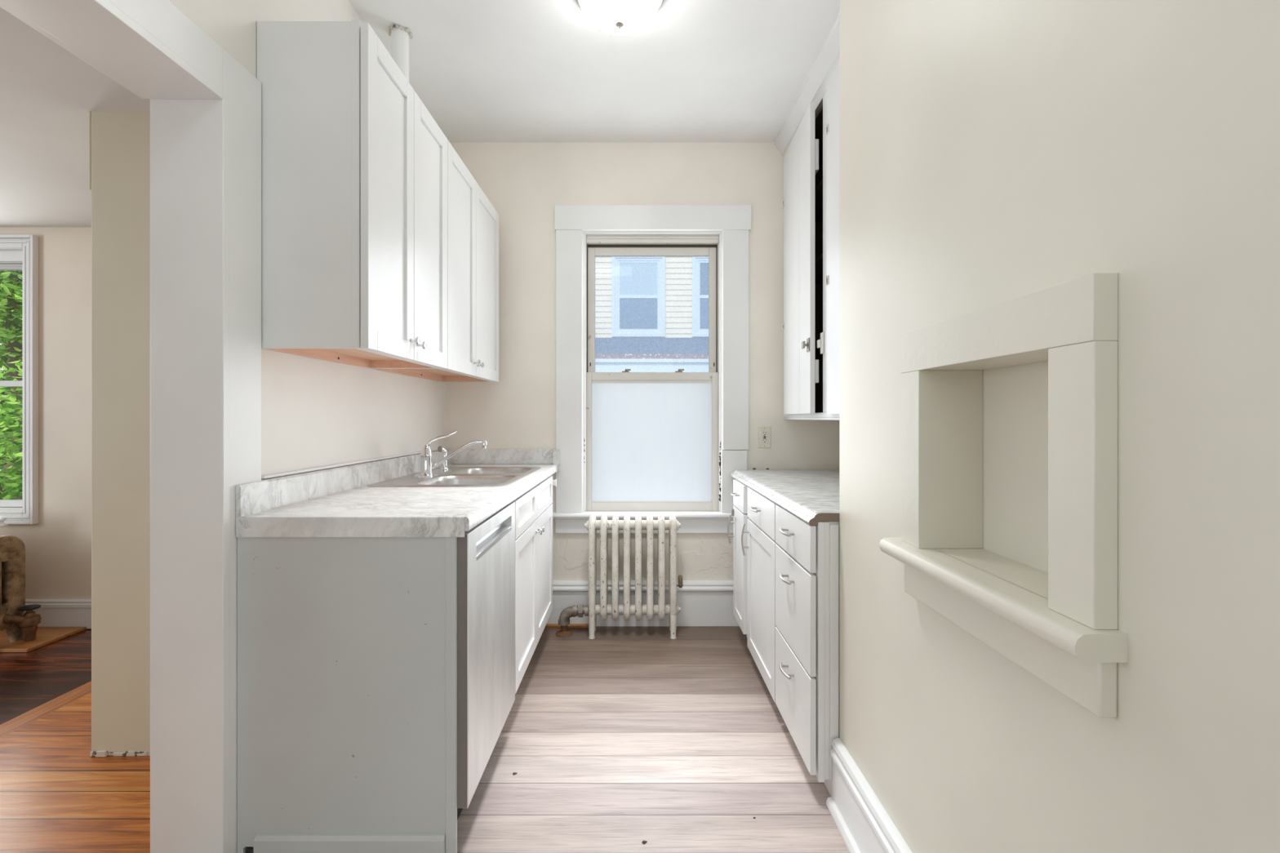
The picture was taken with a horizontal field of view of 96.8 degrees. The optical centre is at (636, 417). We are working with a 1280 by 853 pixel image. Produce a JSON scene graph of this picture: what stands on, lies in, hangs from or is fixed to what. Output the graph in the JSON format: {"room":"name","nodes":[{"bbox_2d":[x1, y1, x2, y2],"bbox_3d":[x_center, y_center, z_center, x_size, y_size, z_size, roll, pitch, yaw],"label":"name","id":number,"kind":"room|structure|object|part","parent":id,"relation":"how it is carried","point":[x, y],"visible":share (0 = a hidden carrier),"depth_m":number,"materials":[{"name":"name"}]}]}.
{"room":"kitchen","nodes":[
{"label":"kitchen","id":0,"kind":"room"},
{"bbox_2d":[0,226,91,599],"bbox_3d":[-3.222,0.031,3.276,3.956,2.290,0.200,0,0,0],"label":"wall","id":1,"kind":"structure","parent":0,"point":[58,548],"depth_m":3.18,"materials":[{"name":"beige paint"}]},
{"bbox_2d":[0,234,39,524],"bbox_3d":[-3.854,-0.212,3.259,1.035,1.604,0.234,0,0,0],"label":"window","id":2,"kind":"structure","parent":1,"relation":"in","point":[17,251],"depth_m":3.16,"materials":[{"name":"white paint"}]},
{"bbox_3d":[-3.848,-0.529,3.241,0.881,0.690,0.030,0,0,0],"label":"sash","id":3,"kind":"part","parent":2,"relation":"part of","materials":[{"name":"white paint"}]},
{"bbox_3d":[-3.848,0.146,3.211,0.881,0.710,0.030,0,0,0],"label":"sash","id":4,"kind":"part","parent":2,"relation":"part of","materials":[{"name":"white paint"}]},
{"bbox_2d":[22,599,91,628],"bbox_3d":[-3.548,1.092,3.163,3.304,0.160,0.026,0,0,0],"label":"baseboard","id":5,"kind":"structure","parent":1,"relation":"attached to","point":[53,612],"depth_m":3.16,"materials":[{"name":"white paint"}]},
{"bbox_2d":[0,6,150,226],"bbox_3d":[-3.192,-1.114,0.688,4.016,0.100,5.376,0,0,0],"label":"ceiling","id":6,"kind":"structure","parent":0,"point":[48,93],"depth_m":2.05,"materials":[{"name":"paint"}]},
{"bbox_2d":[88,111,150,752],"bbox_3d":[-1.573,0.040,2.675,0.665,2.248,1.401,0,0,0],"label":"wall","id":7,"kind":"structure","parent":0,"point":[119,142],"depth_m":1.98,"materials":[{"name":"beige paint"}]},
{"bbox_2d":[90,750,150,757],"bbox_3d":[-1.571,1.165,1.979,0.649,0.021,0.022,0,0,0],"label":"trim","id":8,"kind":"structure","parent":7,"relation":"attached to","point":[100,753],"depth_m":1.97,"materials":[{"name":"paint"}]},
{"bbox_2d":[169,0,446,479],"bbox_3d":[-1.162,-0.193,0.713,0.164,2.738,5.425,0,0,0],"label":"wall","id":9,"kind":"structure","parent":0,"point":[315,412],"depth_m":1.94,"materials":[{"name":"beige paint"}]},
{"bbox_2d":[0,0,261,852],"bbox_3d":[-1.165,0.114,0.429,0.211,2.125,2.358,0,0,0],"label":"trim","id":10,"kind":"structure","parent":9,"relation":"attached to","point":[206,106],"depth_m":1.46,"materials":[{"name":"white paint"}]},
{"bbox_3d":[-1.070,-0.884,0.355,0.020,0.130,2.210,0,0,0],"label":"head casing","id":11,"kind":"part","parent":10,"relation":"part of","materials":[{"name":"white paint"}]},
{"bbox_3d":[-1.070,0.114,1.534,0.020,2.125,0.148,0,0,0],"label":"jamb casing","id":12,"kind":"part","parent":10,"relation":"part of","materials":[{"name":"white paint"}]},
{"bbox_2d":[235,448,450,517],"bbox_3d":[-1.062,0.238,2.363,0.031,0.120,1.722,0,0,0],"label":"backsplash","id":13,"kind":"structure","parent":9,"relation":"attached to","point":[251,498],"depth_m":1.89,"materials":[{"name":"white stone"}]},
{"bbox_2d":[261,448,437,479],"bbox_3d":[-1.073,0.171,2.365,0.014,0.010,1.470,0,0,0],"label":"trim","id":14,"kind":"structure","parent":9,"relation":"attached to","point":[284,473],"depth_m":1.99,"materials":[{"name":"white paint"}]},
{"bbox_2d":[257,19,447,368],"bbox_3d":[-0.903,-0.662,1.940,0.350,0.933,0.674,0,0,0],"label":"upper cabinet","id":15,"kind":"object","parent":9,"relation":"attached to","point":[354,162],"visible":0.98,"depth_m":1.61,"materials":[{"name":"white paint"}]},
{"bbox_3d":[-0.768,-0.656,1.768,0.022,0.920,0.330,0,0,0],"label":"door","id":16,"kind":"part","parent":15,"relation":"part of","materials":[{"name":"white paint"}]},
{"bbox_2d":[387,24,413,81],"bbox_3d":[-0.955,-1.345,2.301,0.093,0.437,0.090,0,0,-26],"label":"riser pipe","id":17,"kind":"object","parent":15,"relation":"on","point":[400,36],"visible":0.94,"depth_m":2.27,"materials":[{"name":"white metal"}]},
{"bbox_3d":[-0.743,-0.258,1.905,0.028,0.027,0.027,0,0,0],"label":"knob","id":18,"kind":"part","parent":15,"relation":"part of","materials":[{"name":"silver metal"}]},
{"bbox_3d":[-0.743,-0.251,1.965,0.028,0.027,0.027,0,0,0],"label":"knob","id":19,"kind":"part","parent":15,"relation":"part of","materials":[{"name":"silver metal"}]},
{"bbox_3d":[-0.768,-0.656,2.106,0.022,0.920,0.339,0,0,0],"label":"door","id":20,"kind":"part","parent":15,"relation":"part of","materials":[{"name":"white paint"}]},
{"bbox_2d":[368,139,498,382],"bbox_3d":[-0.903,-0.661,2.703,0.350,0.930,0.848,0,0,0],"label":"upper cabinet","id":21,"kind":"object","parent":9,"relation":"attached to","point":[473,220],"visible":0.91,"depth_m":2.62,"materials":[{"name":"white paint"}]},
{"bbox_3d":[-0.768,-0.656,2.479,0.022,0.920,0.398,0,0,0],"label":"door","id":22,"kind":"part","parent":21,"relation":"part of","materials":[{"name":"white paint"}]},
{"bbox_3d":[-0.743,-0.258,2.650,0.028,0.027,0.027,0,0,0],"label":"knob","id":23,"kind":"part","parent":21,"relation":"part of","materials":[{"name":"silver metal"}]},
{"bbox_3d":[-0.743,-0.251,2.710,0.028,0.027,0.027,0,0,0],"label":"knob","id":24,"kind":"part","parent":21,"relation":"part of","materials":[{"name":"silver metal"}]},
{"bbox_3d":[-0.768,-0.656,2.904,0.022,0.920,0.444,0,0,0],"label":"door","id":25,"kind":"part","parent":21,"relation":"part of","materials":[{"name":"white paint"}]},
{"bbox_2d":[0,626,849,852],"bbox_3d":[-1.950,1.226,0.713,6.500,0.100,5.425,0,0,0],"label":"floor","id":26,"kind":"structure","parent":0,"point":[618,740],"depth_m":1.93,"materials":[{"name":"brown wood"}]},
{"bbox_2d":[0,534,41,642],"bbox_3d":[-3.458,0.887,2.896,0.677,0.577,0.223,0,0,0],"label":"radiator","id":27,"kind":"object","parent":26,"relation":"on","point":[18,626],"visible":1,"depth_m":2.93,"materials":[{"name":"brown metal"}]},
{"bbox_2d":[0,516,8,527],"bbox_3d":[-3.499,0.537,2.949,0.436,0.112,0.122,0,0,0],"label":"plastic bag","id":28,"kind":"object","parent":27,"relation":"on","point":[2,519],"visible":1,"depth_m":2.96,"materials":[{"name":"white plastic"}]},
{"bbox_2d":[0,626,86,652],"bbox_3d":[-3.625,1.167,2.999,1.150,0.018,0.309,0,0,0],"label":"board","id":29,"kind":"object","parent":26,"relation":"on","point":[45,635],"visible":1,"depth_m":2.98,"materials":[{"name":"brown wood"}]},
{"bbox_2d":[237,537,457,852],"bbox_3d":[-0.768,0.746,1.502,0.580,0.861,0.024,0,0,0],"label":"end panel","id":30,"kind":"object","parent":26,"relation":"on","point":[347,646],"visible":1,"depth_m":1.51,"materials":[{"name":"white wood"}]},
{"bbox_3d":[-0.755,1.139,1.498,0.498,0.075,0.016,0,0,0],"label":"trim","id":31,"kind":"part","parent":30,"relation":"part of","materials":[{"name":"white wood"}]},
{"bbox_2d":[457,502,515,820],"bbox_3d":[-0.749,0.743,1.807,0.602,0.866,0.585,0,0,0],"label":"dishwasher","id":32,"kind":"object","parent":26,"relation":"on","point":[486,553],"visible":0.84,"depth_m":1.68,"materials":[{"name":"white metal"}]},
{"bbox_3d":[-0.526,1.109,1.815,0.008,0.126,0.567,0,0,0],"label":"toe panel","id":33,"kind":"part","parent":32,"relation":"part of","materials":[{"name":"black rubber"}]},
{"bbox_3d":[-0.465,0.376,1.816,0.032,0.051,0.448,0,0,0],"label":"pocket handle","id":34,"kind":"part","parent":32,"relation":"part of","materials":[{"name":"silver metal"}]},
{"bbox_2d":[511,475,556,693],"bbox_3d":[-0.745,0.740,2.586,0.650,0.872,0.960,0,0,0],"label":"base cabinet","id":35,"kind":"object","parent":26,"relation":"on","point":[534,508],"visible":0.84,"depth_m":2.47,"materials":[{"name":"white paint"}]},
{"bbox_2d":[235,448,559,537],"bbox_3d":[-0.754,0.245,2.362,0.645,0.139,1.724,0,0,0],"label":"countertop","id":36,"kind":"structure","parent":35,"relation":"on","point":[339,501],"depth_m":1.74,"materials":[{"name":"white stone"}]},
{"bbox_2d":[413,430,486,478],"bbox_3d":[-0.826,0.156,2.595,0.278,0.202,0.330,0,0,0],"label":"faucet","id":37,"kind":"object","parent":36,"relation":"on","point":[426,467],"visible":0.99,"depth_m":2.50,"materials":[{"name":"silver metal"}]},
{"bbox_3d":[-0.925,0.253,2.595,0.080,0.008,0.330,0,0,0],"label":"plate","id":38,"kind":"part","parent":37,"relation":"part of","materials":[{"name":"silver metal"}]},
{"bbox_3d":[-0.865,0.097,2.510,0.143,0.085,0.022,0,0,-9],"label":"lever","id":39,"kind":"part","parent":37,"relation":"part of","materials":[{"name":"silver metal"}]},
{"bbox_2d":[437,445,448,470],"bbox_3d":[-0.928,0.191,2.731,0.040,0.114,0.050,0,0,42],"label":"sprayer","id":40,"kind":"object","parent":37,"relation":"on","point":[444,465],"visible":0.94,"depth_m":2.72,"materials":[{"name":"silver metal"}]},
{"bbox_3d":[-0.925,0.202,2.735,0.040,0.094,0.040,0,0,0],"label":"handle","id":41,"kind":"part","parent":40,"relation":"part of","materials":[{"name":"silver metal"}]},
{"bbox_3d":[-0.804,0.168,2.563,0.251,0.132,0.029,0,0,-23],"label":"spout","id":42,"kind":"part","parent":37,"relation":"part of","materials":[{"name":"silver metal"}]},
{"bbox_2d":[367,466,541,487],"bbox_3d":[-0.766,0.343,2.575,0.538,0.170,0.850,0,0,0],"label":"sink","id":43,"kind":"object","parent":36,"relation":"in","point":[460,477],"visible":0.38,"depth_m":2.55,"materials":[{"name":"metal"}]},
{"bbox_3d":[-0.459,0.382,2.335,0.020,0.144,0.446,0,0,0],"label":"drawer","id":44,"kind":"part","parent":35,"relation":"part of","materials":[{"name":"white paint"}]},
{"bbox_3d":[-0.459,0.743,2.335,0.020,0.566,0.446,0,0,0],"label":"door","id":45,"kind":"part","parent":35,"relation":"part of","materials":[{"name":"white paint"}]},
{"bbox_3d":[-0.435,0.508,2.530,0.028,0.027,0.027,0,0,0],"label":"knob","id":46,"kind":"part","parent":35,"relation":"part of","materials":[{"name":"silver metal"}]},
{"bbox_3d":[-0.435,0.508,2.590,0.028,0.027,0.027,0,0,0],"label":"knob","id":47,"kind":"part","parent":35,"relation":"part of","materials":[{"name":"silver metal"}]},
{"bbox_3d":[-0.459,0.382,2.802,0.020,0.144,0.480,0,0,0],"label":"drawer","id":48,"kind":"part","parent":35,"relation":"part of","materials":[{"name":"white paint"}]},
{"bbox_3d":[-0.459,0.743,2.802,0.020,0.566,0.480,0,0,0],"label":"door","id":49,"kind":"part","parent":35,"relation":"part of","materials":[{"name":"white paint"}]},
{"bbox_2d":[555,515,683,639],"bbox_3d":[-0.096,0.852,3.093,0.690,0.647,0.147,0,0,0],"label":"radiator","id":50,"kind":"object","parent":26,"relation":"on","point":[593,610],"visible":1,"depth_m":3.03,"materials":[{"name":"white metal"}]},
{"bbox_2d":[676,574,683,587],"bbox_3d":[0.225,0.879,3.063,0.048,0.069,0.027,0,0,0],"label":"air vent","id":51,"kind":"object","parent":50,"relation":"attached to","point":[680,584],"depth_m":3.05,"materials":[{"name":"metal"}]},
{"bbox_2d":[727,480,748,634],"bbox_3d":[0.811,0.753,2.899,0.658,0.846,0.322,0,0,0],"label":"base cabinet","id":52,"kind":"object","parent":26,"relation":"on","point":[739,512],"visible":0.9,"depth_m":2.87,"materials":[{"name":"white paint"}]},
{"bbox_3d":[0.499,0.591,3.015,0.034,0.152,0.009,0,0,0],"label":"handle","id":53,"kind":"part","parent":52,"relation":"part of","materials":[{"name":"silver metal"}]},
{"bbox_3d":[0.499,0.391,2.900,0.034,0.009,0.094,0,0,0],"label":"handle","id":54,"kind":"part","parent":52,"relation":"part of","materials":[{"name":"silver metal"}]},
{"bbox_3d":[0.526,0.397,2.895,0.020,0.134,0.290,0,0,0],"label":"drawer","id":55,"kind":"part","parent":52,"relation":"part of","materials":[{"name":"white paint"}]},
{"bbox_3d":[0.526,0.759,2.895,0.020,0.578,0.290,0,0,0],"label":"door","id":56,"kind":"part","parent":52,"relation":"part of","materials":[{"name":"white paint"}]},
{"bbox_2d":[741,486,777,702],"bbox_3d":[0.817,0.747,2.457,0.646,0.858,0.557,0,0,0],"label":"base cabinet","id":57,"kind":"object","parent":26,"relation":"on","point":[761,511],"visible":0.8,"depth_m":2.42,"materials":[{"name":"white paint"}]},
{"bbox_3d":[0.512,0.576,2.690,0.034,0.152,0.009,0,0,0],"label":"handle","id":58,"kind":"part","parent":57,"relation":"part of","materials":[{"name":"silver metal"}]},
{"bbox_3d":[0.512,0.398,2.470,0.034,0.009,0.118,0,0,0],"label":"handle","id":59,"kind":"part","parent":57,"relation":"part of","materials":[{"name":"silver metal"}]},
{"bbox_3d":[0.538,0.402,2.454,0.018,0.144,0.539,0,0,0],"label":"drawer","id":60,"kind":"part","parent":57,"relation":"part of","materials":[{"name":"white paint"}]},
{"bbox_2d":[775,504,839,796],"bbox_3d":[0.817,0.747,1.954,0.645,0.858,0.445,0,0,0],"label":"base cabinet","id":61,"kind":"object","parent":26,"relation":"on","point":[807,556],"visible":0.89,"depth_m":1.76,"materials":[{"name":"white paint"}]},
{"bbox_2d":[729,469,839,525],"bbox_3d":[0.837,0.309,2.467,0.624,0.039,1.469,0,0,0],"label":"countertop","id":62,"kind":"structure","parent":61,"relation":"on","point":[811,495],"depth_m":2.36,"materials":[{"name":"white stone"}]},
{"bbox_3d":[0.512,0.868,1.951,0.034,0.009,0.118,0,0,0],"label":"handle","id":63,"kind":"part","parent":61,"relation":"part of","materials":[{"name":"silver metal"}]},
{"bbox_3d":[0.512,0.552,1.951,0.034,0.009,0.118,0,0,0],"label":"handle","id":64,"kind":"part","parent":61,"relation":"part of","materials":[{"name":"silver metal"}]},
{"bbox_3d":[0.512,0.392,1.951,0.034,0.009,0.118,0,0,0],"label":"handle","id":65,"kind":"part","parent":61,"relation":"part of","materials":[{"name":"silver metal"}]},
{"bbox_3d":[0.538,0.944,1.952,0.018,0.292,0.437,0,0,0],"label":"drawer","id":66,"kind":"part","parent":61,"relation":"part of","materials":[{"name":"white paint"}]},
{"bbox_3d":[0.538,0.636,1.952,0.018,0.308,0.437,0,0,0],"label":"drawer","id":67,"kind":"part","parent":61,"relation":"part of","materials":[{"name":"white paint"}]},
{"bbox_3d":[0.538,0.402,1.952,0.018,0.144,0.437,0,0,0],"label":"drawer","id":68,"kind":"part","parent":61,"relation":"part of","materials":[{"name":"white paint"}]},
{"bbox_2d":[347,0,839,142],"bbox_3d":[0.100,-1.612,0.713,2.400,0.100,5.425,0,0,0],"label":"ceiling","id":69,"kind":"structure","parent":0,"point":[483,70],"depth_m":2.52,"materials":[{"name":"white paint"}]},
{"bbox_2d":[575,0,663,35],"bbox_3d":[-0.062,-1.484,2.055,0.344,0.156,0.344,0,0,0],"label":"ceiling light","id":70,"kind":"object","parent":69,"relation":"attached to","point":[615,17],"visible":1,"depth_m":2.03,"materials":[{"name":"white glass"}]},
{"bbox_2d":[446,142,839,580],"bbox_3d":[0.060,-0.193,3.325,2.480,2.738,0.200,0,0,0],"label":"wall","id":71,"kind":"structure","parent":0,"point":[523,182],"depth_m":3.23,"materials":[{"name":"beige paint"}]},
{"bbox_2d":[544,623,588,628],"bbox_3d":[-0.510,1.168,3.188,0.480,0.016,0.027,0,0,0],"label":"trim","id":72,"kind":"structure","parent":71,"relation":"attached to","point":[548,625],"depth_m":3.18,"materials":[{"name":"brown wood"}]},
{"bbox_2d":[546,580,739,626],"bbox_3d":[-0.005,1.049,3.207,1.250,0.254,0.036,0,0,0],"label":"baseboard","id":73,"kind":"structure","parent":71,"relation":"attached to","point":[701,602],"depth_m":3.20,"materials":[{"name":"white paint"}]},
{"bbox_2d":[552,204,751,533],"bbox_3d":[0.085,-0.273,3.295,1.119,1.850,0.260,0,0,0],"label":"window","id":74,"kind":"structure","parent":71,"relation":"in","point":[643,444],"depth_m":3.23,"materials":[{"name":"white paint"}]},
{"bbox_3d":[-0.382,-0.264,3.214,0.150,1.600,0.022,0,0,0],"label":"casing","id":75,"kind":"part","parent":74,"relation":"part of","materials":[{"name":"white paint"}]},
{"bbox_3d":[0.089,-0.619,3.307,0.744,0.739,0.027,0,0,0],"label":"sash","id":76,"kind":"part","parent":74,"relation":"part of","materials":[{"name":"beige metal"}]},
{"bbox_3d":[0.086,0.135,3.277,0.699,0.710,0.004,0,0,0],"label":"pane","id":77,"kind":"part","parent":74,"relation":"part of","materials":[{"name":"white glass"}]},
{"bbox_3d":[0.089,0.137,3.276,0.776,0.796,0.030,0,0,0],"label":"sash","id":78,"kind":"part","parent":74,"relation":"part of","materials":[{"name":"white glass"}]},
{"bbox_3d":[0.090,-1.128,3.210,1.107,0.140,0.030,0,0,0],"label":"head casing","id":79,"kind":"part","parent":74,"relation":"part of","materials":[{"name":"white paint"}]},
{"bbox_3d":[0.555,-0.264,3.212,0.154,1.600,0.026,0,0,0],"label":"casing","id":80,"kind":"part","parent":74,"relation":"part of","materials":[{"name":"white paint"}]},
{"bbox_2d":[758,426,770,448],"bbox_3d":[0.724,0.110,3.220,0.071,0.121,0.010,0,0,0],"label":"wall outlet","id":81,"kind":"object","parent":71,"relation":"attached to","point":[764,432],"visible":1,"depth_m":3.22,"materials":[{"name":"white plastic"}]},
{"bbox_2d":[761,431,768,443],"bbox_3d":[0.724,0.110,3.217,0.036,0.071,0.002,0,0,0],"label":"socket","id":82,"kind":"object","parent":81,"relation":"attached to","point":[764,433],"depth_m":3.22,"materials":[{"name":"white plastic"}]},
{"bbox_2d":[839,0,1279,852],"bbox_3d":[0.883,-0.193,-0.135,0.533,2.738,3.730,0,0,0],"label":"wall","id":83,"kind":"structure","parent":0,"point":[992,152],"depth_m":0.79,"materials":[{"name":"beige paint"}]},
{"bbox_2d":[773,12,839,420],"bbox_3d":[0.954,-0.776,2.478,0.391,1.572,1.493,0,0,0],"label":"upper cabinet","id":84,"kind":"object","parent":83,"relation":"attached to","point":[808,142],"visible":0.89,"depth_m":2.64,"materials":[{"name":"white paint"}]},
{"bbox_3d":[0.809,-0.725,2.857,0.021,1.410,0.568,0,0,3],"label":"door","id":85,"kind":"part","parent":84,"relation":"part of","materials":[{"name":"white paint"}]},
{"bbox_3d":[0.806,-1.518,2.478,0.054,0.088,1.493,0,0,0],"label":"cornice","id":86,"kind":"part","parent":84,"relation":"part of","materials":[{"name":"white paint"}]},
{"bbox_2d":[814,332,821,350],"bbox_3d":[1.002,-0.394,2.482,0.257,0.020,1.460,0,0,0],"label":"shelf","id":87,"kind":"object","parent":84,"relation":"attached to","point":[817,336],"depth_m":2.81,"materials":[{"name":"white wood"}]},
{"bbox_2d":[814,178,822,222],"bbox_3d":[1.002,-1.114,2.482,0.257,0.020,1.460,0,0,0],"label":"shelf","id":88,"kind":"object","parent":84,"relation":"attached to","point":[819,188],"depth_m":2.92,"materials":[{"name":"black"}]},
{"bbox_2d":[814,253,822,284],"bbox_3d":[1.002,-0.764,2.482,0.257,0.020,1.460,0,0,0],"label":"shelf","id":89,"kind":"object","parent":84,"relation":"attached to","point":[819,260],"depth_m":2.91,"materials":[{"name":"black"}]},
{"bbox_3d":[0.829,-0.725,2.119,0.021,1.418,0.618,0,0,-1],"label":"door","id":90,"kind":"part","parent":84,"relation":"part of","materials":[{"name":"white paint"}]},
{"bbox_2d":[826,737,912,852],"bbox_3d":[0.596,1.074,-0.137,0.042,0.204,3.727,0,0,0],"label":"baseboard","id":91,"kind":"structure","parent":83,"relation":"attached to","point":[863,823],"depth_m":1.53,"materials":[{"name":"white paint"}]},
{"bbox_2d":[879,272,1127,718],"bbox_3d":[0.635,0.100,1.004,0.169,0.572,0.578,0,0,0],"label":"trim","id":92,"kind":"structure","parent":83,"relation":"attached to","point":[1060,625],"depth_m":0.84,"materials":[{"name":"beige paint"}]},
{"bbox_3d":[0.653,0.086,1.222,0.134,0.371,0.081,0,0,0],"label":"casing","id":93,"kind":"part","parent":92,"relation":"part of","materials":[{"name":"beige paint"}]},
{"bbox_3d":[0.635,0.290,1.004,0.169,0.036,0.578,0,0,0],"label":"sill","id":94,"kind":"part","parent":92,"relation":"part of","materials":[{"name":"beige paint"}]},
{"bbox_3d":[0.653,-0.142,0.996,0.135,0.087,0.534,0,0,0],"label":"head casing","id":95,"kind":"part","parent":92,"relation":"part of","materials":[{"name":"beige paint"}]},
{"bbox_3d":[0.602,0.086,0.770,0.031,0.371,0.082,0,0,0],"label":"casing","id":96,"kind":"part","parent":92,"relation":"part of","materials":[{"name":"beige paint"}]},
{"label":"outside","id":97,"kind":"structure","parent":0,"visible":0},
{"bbox_3d":[-5.000,2.426,21.812,50.000,0.100,36.375,0,0,0],"label":"ground","id":98,"kind":"structure","parent":97,"visible":0},
{"bbox_2d":[0,270,22,499],"bbox_3d":[-8.999,-0.558,8.216,3.517,5.880,3.144,0,0,24],"label":"tree","id":99,"kind":"object","parent":98,"relation":"on","point":[11,308],"visible":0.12,"depth_m":8.00,"materials":[{"name":"green plant"}]},
{"bbox_2d":[0,358,22,499],"bbox_3d":[-6.295,0.904,5.491,2.222,2.954,1.875,0,0,0],"label":"tree","id":100,"kind":"object","parent":98,"relation":"on","point":[11,490],"visible":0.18,"depth_m":5.39,"materials":[{"name":"green plant"}]},
{"bbox_2d":[0,270,22,484],"bbox_3d":[-12.479,-1.619,11.485,6.441,8.002,4.116,0,0,0],"label":"tree","id":101,"kind":"object","parent":98,"relation":"on","point":[21,273],"visible":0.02,"depth_m":10.73,"materials":[{"name":"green plant"}]},
{"bbox_2d":[595,256,708,372],"bbox_3d":[0.250,-1.376,13.220,9.500,7.504,7.560,0,0,0],"label":"neighbor house","id":102,"kind":"structure","parent":98,"relation":"on","point":[651,313],"depth_m":10.98,"materials":[{"name":"beige plastic"}]},
{"bbox_3d":[0.035,-2.682,10.982,0.730,0.625,0.003,0,0,0],"label":"pane","id":103,"kind":"part","parent":102,"relation":"part of","materials":[{"name":"glass"}]},
{"bbox_3d":[0.035,-2.011,10.982,0.730,0.595,0.003,0,0,0],"label":"pane","id":104,"kind":"part","parent":102,"relation":"part of","materials":[{"name":"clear glass"}]},
{"bbox_3d":[1.585,-2.682,10.982,0.730,0.625,0.003,0,0,0],"label":"pane","id":105,"kind":"part","parent":102,"relation":"part of","materials":[{"name":"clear glass"}]},
{"bbox_3d":[1.585,-2.011,10.982,0.730,0.595,0.003,0,0,0],"label":"pane","id":106,"kind":"part","parent":102,"relation":"part of","materials":[{"name":"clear glass"}]}
]}

